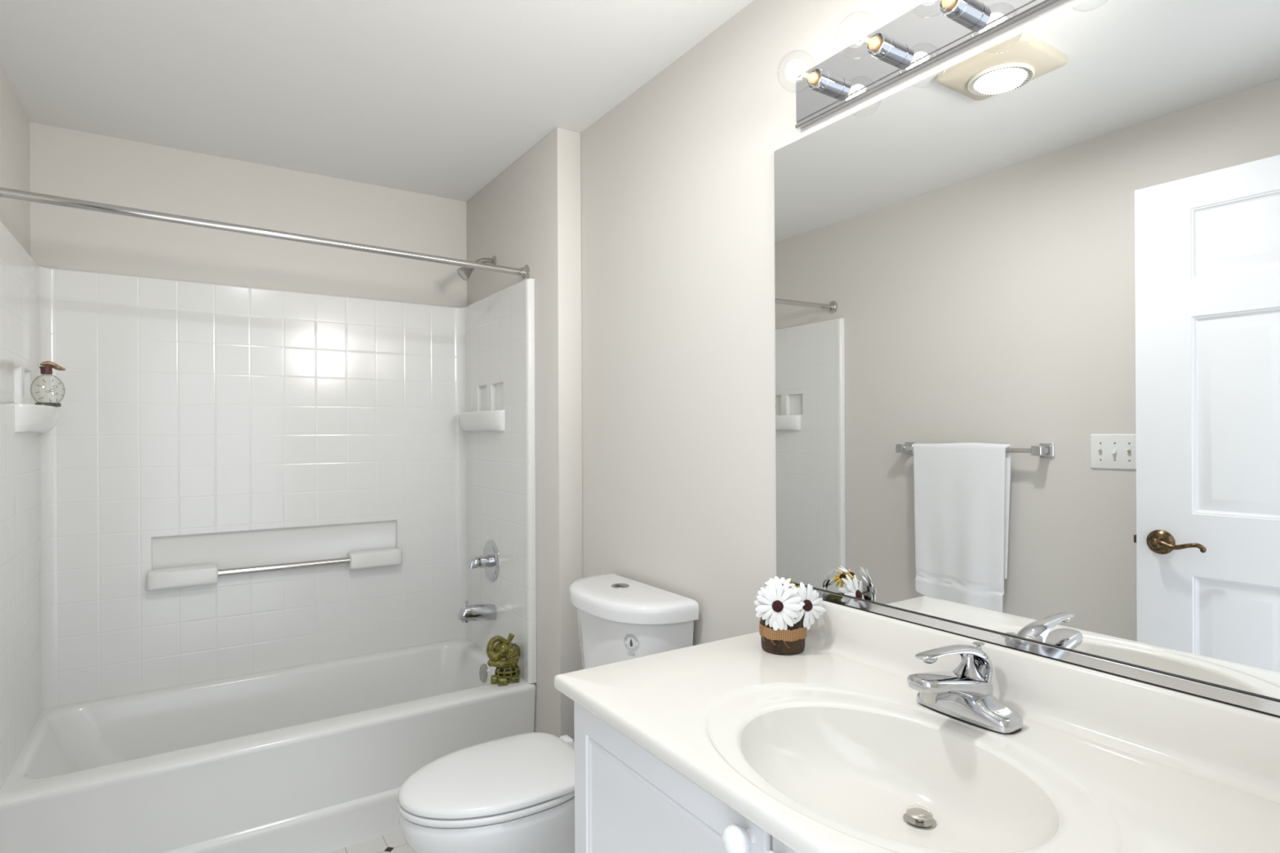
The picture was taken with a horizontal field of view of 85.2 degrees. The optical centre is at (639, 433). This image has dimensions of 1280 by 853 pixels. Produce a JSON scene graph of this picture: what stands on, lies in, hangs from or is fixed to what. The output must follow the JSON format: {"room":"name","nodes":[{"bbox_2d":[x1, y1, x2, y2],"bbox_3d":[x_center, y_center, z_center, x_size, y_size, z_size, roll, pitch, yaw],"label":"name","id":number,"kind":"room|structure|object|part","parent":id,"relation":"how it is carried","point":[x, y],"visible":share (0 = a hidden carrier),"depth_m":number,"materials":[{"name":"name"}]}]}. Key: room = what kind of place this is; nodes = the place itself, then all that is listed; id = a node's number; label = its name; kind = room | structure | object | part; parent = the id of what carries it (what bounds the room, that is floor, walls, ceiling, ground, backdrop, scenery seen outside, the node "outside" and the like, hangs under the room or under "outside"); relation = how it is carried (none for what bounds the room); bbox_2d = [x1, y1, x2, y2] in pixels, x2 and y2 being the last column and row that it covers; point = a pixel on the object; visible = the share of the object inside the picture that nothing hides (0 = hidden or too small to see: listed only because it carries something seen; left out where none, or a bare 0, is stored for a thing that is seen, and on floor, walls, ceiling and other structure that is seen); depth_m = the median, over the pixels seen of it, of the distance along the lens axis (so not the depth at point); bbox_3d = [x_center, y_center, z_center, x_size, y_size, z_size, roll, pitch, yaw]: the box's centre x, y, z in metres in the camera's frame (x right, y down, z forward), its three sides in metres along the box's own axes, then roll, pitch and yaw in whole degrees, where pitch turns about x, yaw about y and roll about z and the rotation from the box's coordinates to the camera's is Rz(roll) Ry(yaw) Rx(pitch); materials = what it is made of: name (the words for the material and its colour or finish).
{"room":"bathroom","nodes":[
{"label":"bathroom","id":0,"kind":"room"},
{"bbox_2d":[0,62,30,255],"bbox_3d":[-1.264,0.131,1.026,0.120,2.387,3.120,0,0,-33],"label":"wall","id":1,"kind":"structure","parent":0,"point":[15,141],"depth_m":2.14,"materials":[{"name":"white paint"}]},
{"bbox_2d":[0,186,529,279],"bbox_3d":[-1.069,-0.621,2.224,1.524,0.094,0.062,0,0,-33],"label":"shower rod","id":2,"kind":"object","parent":1,"relation":"attached to","point":[524,272],"visible":0.93,"depth_m":2.12,"materials":[{"name":"silver metal"}]},
{"bbox_2d":[29,122,466,307],"bbox_3d":[-1.423,0.132,2.857,1.858,2.387,0.120,0,0,-33],"label":"wall","id":3,"kind":"structure","parent":0,"point":[64,162],"depth_m":2.69,"materials":[{"name":"white paint"}]},
{"bbox_2d":[0,221,536,790],"bbox_3d":[-1.226,0.179,2.471,1.534,1.496,0.739,0,0,-33],"label":"tub surround","id":4,"kind":"object","parent":3,"relation":"attached to","point":[225,481],"visible":1,"depth_m":2.64,"materials":[{"name":"white plastic"}]},
{"bbox_3d":[-1.837,0.183,2.072,0.075,1.496,0.739,0,0,-33],"label":"panel","id":5,"kind":"part","parent":4,"relation":"part of","materials":[{"name":"white plastic"}]},
{"bbox_2d":[14,404,60,432],"bbox_3d":[-1.873,-0.044,2.182,0.075,0.080,0.420,0,0,-33],"label":"shelf","id":6,"kind":"object","parent":4,"relation":"attached to","point":[28,418],"depth_m":2.04,"materials":[{"name":"white plastic"}]},
{"bbox_2d":[30,360,65,407],"bbox_3d":[-1.854,-0.156,2.181,0.044,0.144,0.086,0,0,30],"label":"glass bottle","id":7,"kind":"object","parent":4,"relation":"on","point":[46,366],"visible":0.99,"depth_m":2.17,"materials":[{"name":"clear glass"}]},
{"bbox_3d":[-1.421,0.180,2.769,1.384,1.496,0.029,0,0,-33],"label":"panel","id":8,"kind":"part","parent":4,"relation":"part of","materials":[{"name":"white plastic"}]},
{"bbox_2d":[457,600,497,622],"bbox_3d":[-0.660,0.717,2.813,0.146,0.095,0.061,0,0,-33],"label":"tub spout","id":9,"kind":"object","parent":4,"relation":"attached to","point":[470,612],"visible":1,"depth_m":2.79,"materials":[{"name":"silver metal"}]},
{"bbox_2d":[458,410,505,431],"bbox_3d":[-0.688,-0.051,2.925,0.072,0.080,0.472,0,0,-33],"label":"shelf","id":10,"kind":"object","parent":4,"relation":"attached to","point":[468,420],"depth_m":2.81,"materials":[{"name":"white plastic"}]},
{"bbox_2d":[467,539,499,582],"bbox_3d":[-0.655,0.525,2.847,0.100,0.174,0.174,0,0,-33],"label":"shower valve","id":11,"kind":"object","parent":4,"relation":"attached to","point":[490,561],"visible":1,"depth_m":2.83,"materials":[{"name":"silver metal"}]},
{"bbox_3d":[-0.678,0.526,2.832,0.045,0.049,0.048,0,0,-33],"label":"handle","id":12,"kind":"part","parent":11,"relation":"part of","materials":[{"name":"silver metal"}]},
{"bbox_3d":[-0.641,0.525,2.856,0.044,0.052,0.052,0,0,-33],"label":"stem","id":13,"kind":"part","parent":11,"relation":"part of","materials":[{"name":"silver metal"}]},
{"bbox_3d":[-0.616,0.176,2.871,0.075,1.496,0.739,0,0,-33],"label":"panel","id":14,"kind":"part","parent":4,"relation":"part of","materials":[{"name":"white plastic"}]},
{"bbox_2d":[327,830,416,852],"bbox_3d":[-0.486,1.351,1.435,1.858,0.060,3.520,0,0,-33],"label":"floor","id":15,"kind":"structure","parent":0,"point":[393,842],"depth_m":2.23,"materials":[{"name":"tile"}]},
{"bbox_2d":[0,638,536,852],"bbox_3d":[-1.218,1.125,2.466,1.523,0.398,0.746,0,0,-33],"label":"bathtub","id":16,"kind":"object","parent":15,"relation":"on","point":[317,757],"visible":0.78,"depth_m":2.25,"materials":[{"name":"white plastic"}]},
{"bbox_3d":[-0.634,0.971,2.821,0.018,0.072,0.072,0,0,-33],"label":"overflow plate","id":17,"kind":"part","parent":16,"relation":"part of","materials":[{"name":"silver metal"}]},
{"bbox_2d":[485,633,519,685],"bbox_3d":[-0.501,0.832,2.587,0.138,0.179,0.091,0,0,-33],"label":"elephant figurine","id":18,"kind":"object","parent":16,"relation":"on","point":[504,655],"visible":1,"depth_m":2.56,"materials":[{"name":"green ceramic"}]},
{"bbox_2d":[397,573,698,852],"bbox_3d":[-0.277,0.886,1.887,0.728,0.868,0.488,0,0,-33],"label":"toilet","id":19,"kind":"object","parent":15,"relation":"on","point":[515,793],"visible":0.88,"depth_m":1.80,"materials":[{"name":"white ceramic"}]},
{"bbox_3d":[-0.384,0.919,1.830,0.485,0.019,0.368,0,0,-33],"label":"seat","id":20,"kind":"part","parent":19,"relation":"part of","materials":[{"name":"white plastic"}]},
{"bbox_3d":[-0.384,0.892,1.831,0.484,0.031,0.366,0,0,-33],"label":"seat lid","id":21,"kind":"part","parent":19,"relation":"part of","materials":[{"name":"white plastic"}]},
{"bbox_3d":[-0.065,0.480,2.028,0.216,0.052,0.488,0,0,-33],"label":"tank lid","id":22,"kind":"part","parent":19,"relation":"part of","materials":[{"name":"white ceramic"}]},
{"bbox_3d":[-0.051,0.712,2.036,0.185,0.411,0.444,0,0,-33],"label":"tank","id":23,"kind":"part","parent":19,"relation":"part of","materials":[{"name":"white ceramic"}]},
{"bbox_2d":[573,701,796,852],"bbox_3d":[0.378,0.903,1.036,0.598,0.826,1.073,0,0,-33],"label":"vanity cabinet","id":24,"kind":"object","parent":15,"relation":"on","point":[628,799],"visible":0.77,"depth_m":1.15,"materials":[{"name":"white wood"}]},
{"bbox_3d":[0.128,0.530,0.906,0.040,0.040,0.040,0,0,-33],"label":"knob","id":25,"kind":"part","parent":24,"relation":"part of","materials":[{"name":"white ceramic"}]},
{"bbox_3d":[0.166,0.529,0.848,0.040,0.040,0.040,0,0,-33],"label":"knob","id":26,"kind":"part","parent":24,"relation":"part of","materials":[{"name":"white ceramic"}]},
{"bbox_3d":[0.318,0.843,0.672,0.020,0.677,0.523,0,0,-33],"label":"cabinet door","id":27,"kind":"part","parent":24,"relation":"part of","materials":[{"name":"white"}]},
{"bbox_2d":[554,600,1279,852],"bbox_3d":[0.379,0.477,1.043,0.585,0.222,1.093,0,0,-33],"label":"countertop","id":28,"kind":"structure","parent":24,"relation":"on","point":[827,747],"depth_m":1.06,"materials":[{"name":"stone"}]},
{"bbox_2d":[753,576,826,655],"bbox_3d":[0.308,0.385,1.492,0.143,0.151,0.136,0,0,-33],"label":"flower pot","id":29,"kind":"object","parent":28,"relation":"on","point":[785,611],"visible":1,"depth_m":1.45,"materials":[{"name":"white plant"}]},
{"bbox_3d":[0.306,0.420,1.490,0.095,0.083,0.095,0,0,-33],"label":"pot","id":30,"kind":"part","parent":29,"relation":"part of","materials":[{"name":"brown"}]},
{"bbox_2d":[740,706,1059,852],"bbox_3d":[0.342,0.529,0.988,0.344,0.118,0.452,0,0,-33],"label":"basin","id":31,"kind":"object","parent":28,"relation":"in","point":[893,780],"depth_m":1.08,"materials":[{"name":"white ceramic"}]},
{"bbox_2d":[907,641,1022,734],"bbox_3d":[0.504,0.400,1.135,0.184,0.120,0.160,0,0,-4],"label":"faucet","id":32,"kind":"object","parent":28,"relation":"on","point":[964,694],"visible":1,"depth_m":1.10,"materials":[{"name":"silver metal"}]},
{"bbox_3d":[0.495,0.405,1.112,0.170,0.062,0.066,0,0,-33],"label":"spout","id":33,"kind":"part","parent":32,"relation":"part of","materials":[{"name":"silver metal"}]},
{"bbox_3d":[0.503,0.379,1.117,0.174,0.077,0.054,0,0,-33],"label":"lever","id":34,"kind":"part","parent":32,"relation":"part of","materials":[{"name":"silver metal"}]},
{"bbox_3d":[0.536,0.431,1.138,0.066,0.050,0.161,0,0,-33],"label":"plate","id":35,"kind":"part","parent":32,"relation":"part of","materials":[{"name":"silver metal"}]},
{"bbox_3d":[0.576,0.397,1.180,0.021,0.087,0.022,0,0,-33],"label":"lift rod","id":36,"kind":"part","parent":32,"relation":"part of","materials":[{"name":"silver metal"}]},
{"bbox_2d":[0,0,753,201],"bbox_3d":[-0.576,-1.106,1.552,1.858,0.080,3.240,0,0,-33],"label":"ceiling","id":37,"kind":"structure","parent":0,"point":[437,98],"depth_m":2.04,"materials":[{"name":"white paint"}]},
{"bbox_2d":[466,127,582,742],"bbox_3d":[-0.497,0.127,2.834,0.094,2.387,0.932,0,0,-33],"label":"wall","id":38,"kind":"structure","parent":0,"point":[530,215],"depth_m":2.47,"materials":[{"name":"white paint"}]},
{"bbox_2d":[457,255,496,280],"bbox_3d":[-0.678,-0.685,2.876,0.155,0.116,0.059,0,0,-33],"label":"shower","id":39,"kind":"object","parent":38,"relation":"attached to","point":[464,273],"visible":0.65,"depth_m":2.85,"materials":[{"name":"silver metal"}]},
{"bbox_3d":[-0.650,-0.710,2.892,0.089,0.043,0.024,0,0,-33],"label":"arm","id":40,"kind":"part","parent":39,"relation":"part of","materials":[{"name":"silver metal"}]},
{"bbox_2d":[580,0,1086,645],"bbox_3d":[0.191,0.123,1.977,0.120,2.387,3.120,0,0,-33],"label":"wall","id":41,"kind":"structure","parent":0,"point":[678,330],"depth_m":1.91,"materials":[{"name":"white paint"}]},
{"bbox_2d":[795,0,1058,128],"bbox_3d":[0.566,-0.754,1.149,0.150,0.118,0.958,0,0,-33],"label":"vanity light","id":42,"kind":"object","parent":41,"relation":"attached to","point":[932,30],"visible":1,"depth_m":1.34,"materials":[{"name":"grey metal"}]},
{"bbox_3d":[0.365,-0.754,1.475,0.042,0.025,0.025,0,0,-33],"label":"bulb","id":43,"kind":"part","parent":42,"relation":"part of","materials":[{"name":"brown"}]},
{"bbox_3d":[0.450,-0.755,1.344,0.042,0.025,0.025,0,0,-33],"label":"bulb","id":44,"kind":"part","parent":42,"relation":"part of","materials":[{"name":"brown"}]},
{"bbox_3d":[0.536,-0.755,1.213,0.042,0.025,0.025,0,0,-33],"label":"bulb","id":45,"kind":"part","parent":42,"relation":"part of","materials":[{"name":"brown"}]},
{"bbox_2d":[773,0,1279,718],"bbox_3d":[0.618,-0.154,1.202,0.011,1.037,1.083,0,0,-33],"label":"wall mirror","id":46,"kind":"object","parent":41,"relation":"attached to","point":[1027,291],"visible":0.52,"depth_m":1.11,"materials":[{"name":"clear glass"}]},
{"bbox_2d":[804,600,1279,804],"bbox_3d":[0.605,0.413,1.189,0.047,0.095,1.088,0,0,-33],"label":"backsplash","id":47,"kind":"structure","parent":41,"relation":"attached to","point":[1238,748],"depth_m":1.05,"materials":[{"name":"stone"}]}
]}

